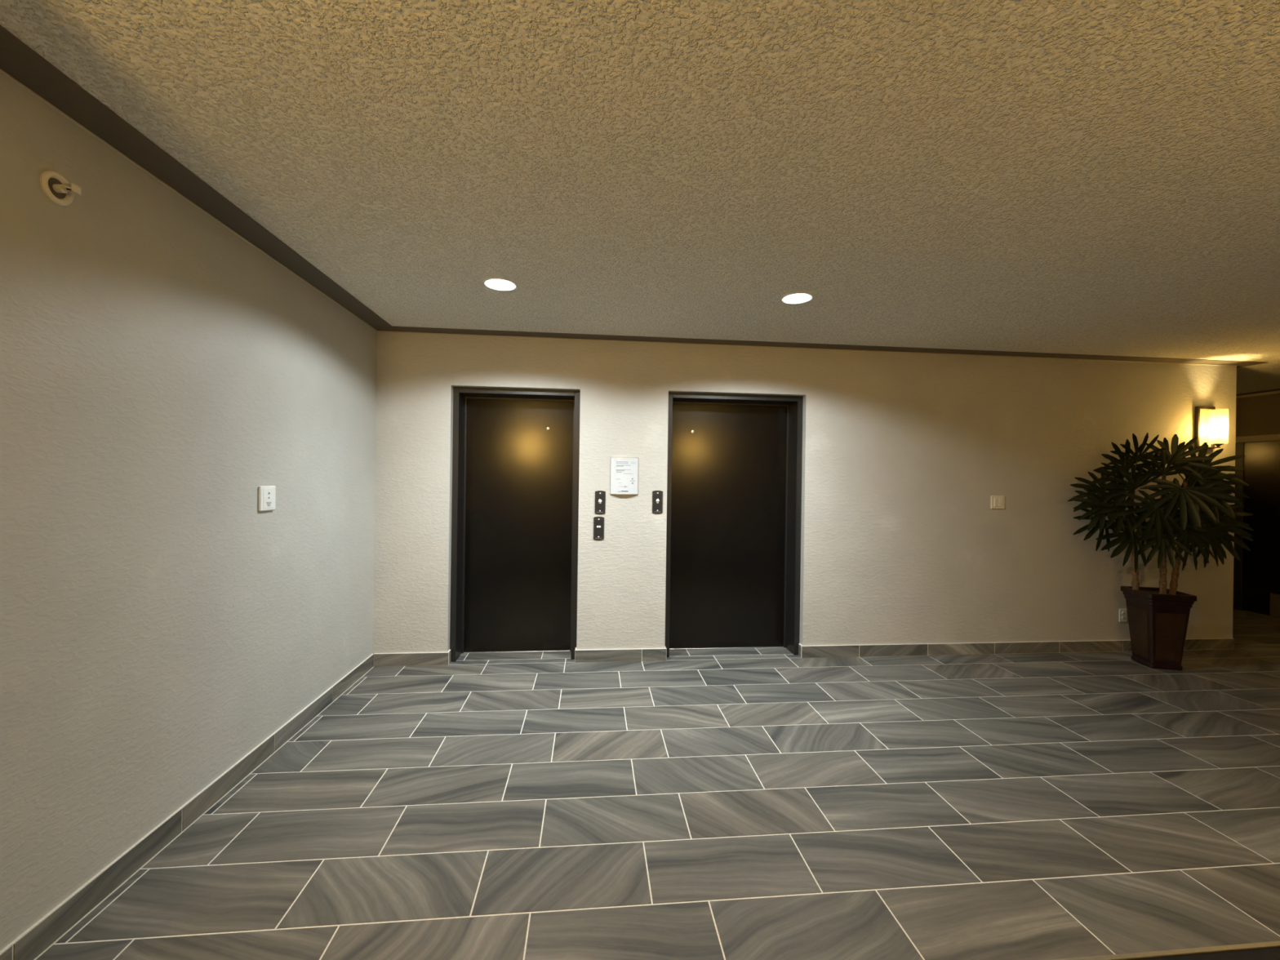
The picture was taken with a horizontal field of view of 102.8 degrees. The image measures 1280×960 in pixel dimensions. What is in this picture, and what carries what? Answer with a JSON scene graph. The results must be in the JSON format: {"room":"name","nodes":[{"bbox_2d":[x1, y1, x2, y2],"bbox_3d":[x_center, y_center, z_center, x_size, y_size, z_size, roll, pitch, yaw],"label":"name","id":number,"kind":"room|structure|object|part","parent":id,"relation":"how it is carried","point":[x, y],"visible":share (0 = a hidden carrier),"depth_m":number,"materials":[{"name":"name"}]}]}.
{"room":"elevator lobby","nodes":[
{"label":"elevator lobby","id":0,"kind":"room"},
{"bbox_2d":[0,72,377,951],"bbox_3d":[-1.899,0.169,1.486,0.200,2.625,4.860,1,0,-5],"label":"wall","id":1,"kind":"structure","parent":0,"point":[159,369],"depth_m":1.89,"materials":[{"name":"grey paint"}]},
{"bbox_2d":[40,170,81,205],"bbox_3d":[-1.761,-0.894,1.569,0.060,0.094,0.094,1,0,-5],"label":"sprinkler","id":2,"kind":"object","parent":1,"relation":"attached to","point":[54,185],"visible":1,"depth_m":1.56,"materials":[{"name":"white metal"}]},
{"bbox_2d":[0,653,373,959],"bbox_3d":[-1.819,1.383,1.590,0.012,0.098,4.648,1,0,-5],"label":"baseboard","id":3,"kind":"structure","parent":1,"relation":"attached to","point":[42,935],"depth_m":1.94,"materials":[{"name":"tile"}]},
{"bbox_2d":[0,24,391,332],"bbox_3d":[-1.712,-1.136,1.602,0.158,0.016,4.660,1,0,-5],"label":"trim","id":4,"kind":"structure","parent":1,"relation":"attached to","point":[20,63],"depth_m":1.79,"materials":[{"name":"brown paint"}]},
{"bbox_2d":[257,485,275,511],"bbox_3d":[-1.895,0.093,2.598,0.018,0.126,0.124,1,0,-5],"label":"plate","id":5,"kind":"object","parent":1,"relation":"attached to","point":[266,494],"visible":1,"depth_m":2.58,"materials":[{"name":"white plastic"}]},
{"bbox_3d":[-1.890,0.093,2.599,0.003,0.100,0.084,1,0,-5],"label":"inset panel","id":6,"kind":"part","parent":5,"relation":"part of","materials":[{"name":"white plastic"}]},
{"bbox_2d":[0,0,1279,394],"bbox_3d":[2.734,-1.155,3.682,9.805,0.150,8.350,1,0,-5],"label":"ceiling","id":7,"kind":"structure","parent":0,"point":[1090,177],"depth_m":1.74,"materials":[{"name":"white paint"}]},
{"bbox_2d":[482,277,517,290],"bbox_3d":[-0.805,-1.157,2.945,0.194,0.066,0.194,1,0,-5],"label":"recessed light","id":8,"kind":"object","parent":7,"relation":"in","point":[495,283],"visible":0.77,"depth_m":2.99,"materials":[{"name":"white"}]},
{"bbox_2d":[780,292,813,303],"bbox_3d":[0.953,-1.132,3.099,0.194,0.066,0.194,1,0,-5],"label":"recessed light","id":9,"kind":"object","parent":7,"relation":"in","point":[795,297],"visible":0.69,"depth_m":3.15,"materials":[{"name":"white"}]},
{"bbox_2d":[34,608,1279,959],"bbox_3d":[2.595,1.522,4.730,9.605,0.060,6.048,1,0,-5],"label":"floor","id":10,"kind":"structure","parent":0,"point":[757,803],"depth_m":2.21,"materials":[{"name":"tile"}]},
{"bbox_2d":[1120,586,1196,670],"bbox_3d":[4.237,1.212,4.188,0.397,0.608,0.397,1,0,-5],"label":"pot","id":11,"kind":"object","parent":10,"relation":"on","point":[1158,618],"depth_m":4.08,"materials":[{"name":"wood"}]},
{"bbox_2d":[1067,432,1253,670],"bbox_3d":[4.282,0.567,4.135,1.413,1.899,0.573,1,0,-11],"label":"potted palm","id":12,"kind":"object","parent":10,"relation":"on","point":[1158,618],"visible":1,"depth_m":4.09,"materials":[{"name":"green plant"}]},
{"bbox_2d":[1053,941,1279,959],"bbox_3d":[2.885,1.512,1.718,9.405,0.032,0.015,1,0,-5],"label":"trim","id":13,"kind":"structure","parent":10,"relation":"on","point":[1272,944],"depth_m":1.60,"materials":[{"name":"gold metal"}]},
{"bbox_2d":[1127,946,1279,959],"bbox_3d":[2.981,1.532,0.719,9.405,0.057,1.993,1,0,-5],"label":"carpet","id":14,"kind":"object","parent":10,"relation":"on","point":[1265,953],"visible":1,"depth_m":1.59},
{"bbox_2d":[373,332,1236,653],"bbox_3d":[1.559,0.190,4.466,7.655,2.575,0.410,1,0,-5],"label":"wall","id":15,"kind":"structure","parent":0,"point":[905,455],"depth_m":4.29,"materials":[{"name":"beige paint"}]},
{"bbox_2d":[449,386,580,662],"bbox_3d":[-1.005,0.356,4.207,0.994,2.171,0.265,1,0,-5],"label":"door","id":16,"kind":"structure","parent":15,"relation":"in","point":[516,451],"depth_m":4.28,"materials":[{"name":"black metal"}]},
{"bbox_2d":[593,516,604,539],"bbox_3d":[-0.329,0.385,4.070,0.083,0.186,0.016,1,0,-5],"label":"plate","id":17,"kind":"object","parent":15,"relation":"attached to","point":[598,522],"visible":1,"depth_m":4.07,"materials":[{"name":"black plastic"}]},
{"bbox_2d":[595,490,605,514],"bbox_3d":[-0.318,0.178,4.071,0.083,0.186,0.016,1,0,-5],"label":"plate","id":18,"kind":"object","parent":15,"relation":"attached to","point":[600,495],"visible":1,"depth_m":4.07,"materials":[{"name":"black plastic"}]},
{"bbox_2d":[610,457,638,494],"bbox_3d":[-0.124,-0.033,4.081,0.222,0.297,0.032,1,0,-5],"label":"notice board","id":19,"kind":"object","parent":15,"relation":"attached to","point":[624,470],"visible":1,"depth_m":4.07,"materials":[{"name":"paper"}]},
{"bbox_2d":[652,490,662,513],"bbox_3d":[0.142,0.177,4.115,0.083,0.186,0.016,1,0,-5],"label":"plate","id":20,"kind":"object","parent":15,"relation":"attached to","point":[657,495],"visible":1,"depth_m":4.11,"materials":[{"name":"black plastic"}]},
{"bbox_2d":[665,391,803,657],"bbox_3d":[0.771,0.376,4.378,1.153,2.181,0.265,1,0,-5],"label":"door","id":21,"kind":"structure","parent":15,"relation":"in","point":[734,473],"depth_m":4.45,"materials":[{"name":"black metal"}]},
{"bbox_2d":[373,638,1234,666],"bbox_3d":[1.665,1.430,4.294,7.443,0.098,0.068,1,0,-5],"label":"baseboard","id":22,"kind":"structure","parent":15,"relation":"attached to","point":[413,659],"depth_m":4.31,"materials":[{"name":"tile"}]},
{"bbox_2d":[370,325,1266,368],"bbox_3d":[1.610,-1.091,5.849,7.585,0.016,3.420,1,0,-5],"label":"trim","id":23,"kind":"structure","parent":15,"relation":"attached to","point":[380,329],"depth_m":4.17,"materials":[{"name":"brown paint"}]},
{"bbox_2d":[991,495,1004,508],"bbox_3d":[3.083,0.191,4.398,0.124,0.114,0.016,1,0,-5],"label":"switch plate","id":24,"kind":"object","parent":15,"relation":"attached to","point":[997,501],"visible":1,"depth_m":4.39,"materials":[{"name":"beige plastic"}]},
{"bbox_2d":[1119,608,1126,622],"bbox_3d":[4.273,1.198,4.516,0.072,0.116,0.012,1,0,-5],"label":"wall outlet","id":25,"kind":"object","parent":15,"relation":"attached to","point":[1122,612],"visible":0.99,"depth_m":4.51,"materials":[{"name":"white plastic"}]},
{"bbox_2d":[1194,406,1228,448],"bbox_3d":[5.073,-0.468,4.509,0.170,0.380,0.172,1,0,-5],"label":"wall sconce","id":26,"kind":"object","parent":15,"relation":"attached to","point":[1211,424],"visible":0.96,"depth_m":4.49,"materials":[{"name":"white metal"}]},
{"bbox_3d":[5.066,-0.468,4.580,0.170,0.380,0.029,1,0,-5],"label":"frame","id":27,"kind":"part","parent":26,"relation":"part of","materials":[{"name":"brown metal"}]},
{"bbox_3d":[5.066,-0.468,4.588,0.134,0.336,0.013,1,0,-5],"label":"panel","id":28,"kind":"part","parent":26,"relation":"part of","materials":[{"name":"white glass"}]},
{"bbox_3d":[5.076,-0.467,4.481,0.116,0.298,0.116,1,0,-5],"label":"lamp shade","id":29,"kind":"part","parent":26,"relation":"part of","materials":[{"name":"white glass"}]},
{"bbox_2d":[1235,393,1279,617],"bbox_3d":[7.484,0.299,4.242,0.200,2.625,8.150,1,0,-5],"label":"wall","id":30,"kind":"structure","parent":0,"point":[1255,415],"depth_m":5.97,"materials":[{"name":"paint"}]},
{"bbox_2d":[1232,434,1279,617],"bbox_3d":[7.212,0.519,5.636,0.109,2.075,1.076,1,0,-5],"label":"door","id":31,"kind":"structure","parent":30,"relation":"in","point":[1256,576],"depth_m":5.93,"materials":[{"name":"metal"}]},
{"bbox_3d":[7.220,1.418,5.530,0.004,0.253,0.600,1,0,-5],"label":"kick plate","id":32,"kind":"part","parent":31,"relation":"part of","materials":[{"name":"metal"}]},
{"bbox_2d":[1235,388,1279,398],"bbox_3d":[7.348,-1.000,4.126,0.130,0.036,7.950,1,0,-5],"label":"trim","id":33,"kind":"structure","parent":30,"relation":"attached to","point":[1277,390],"depth_m":5.94,"materials":[{"name":"brown paint"}]}
]}

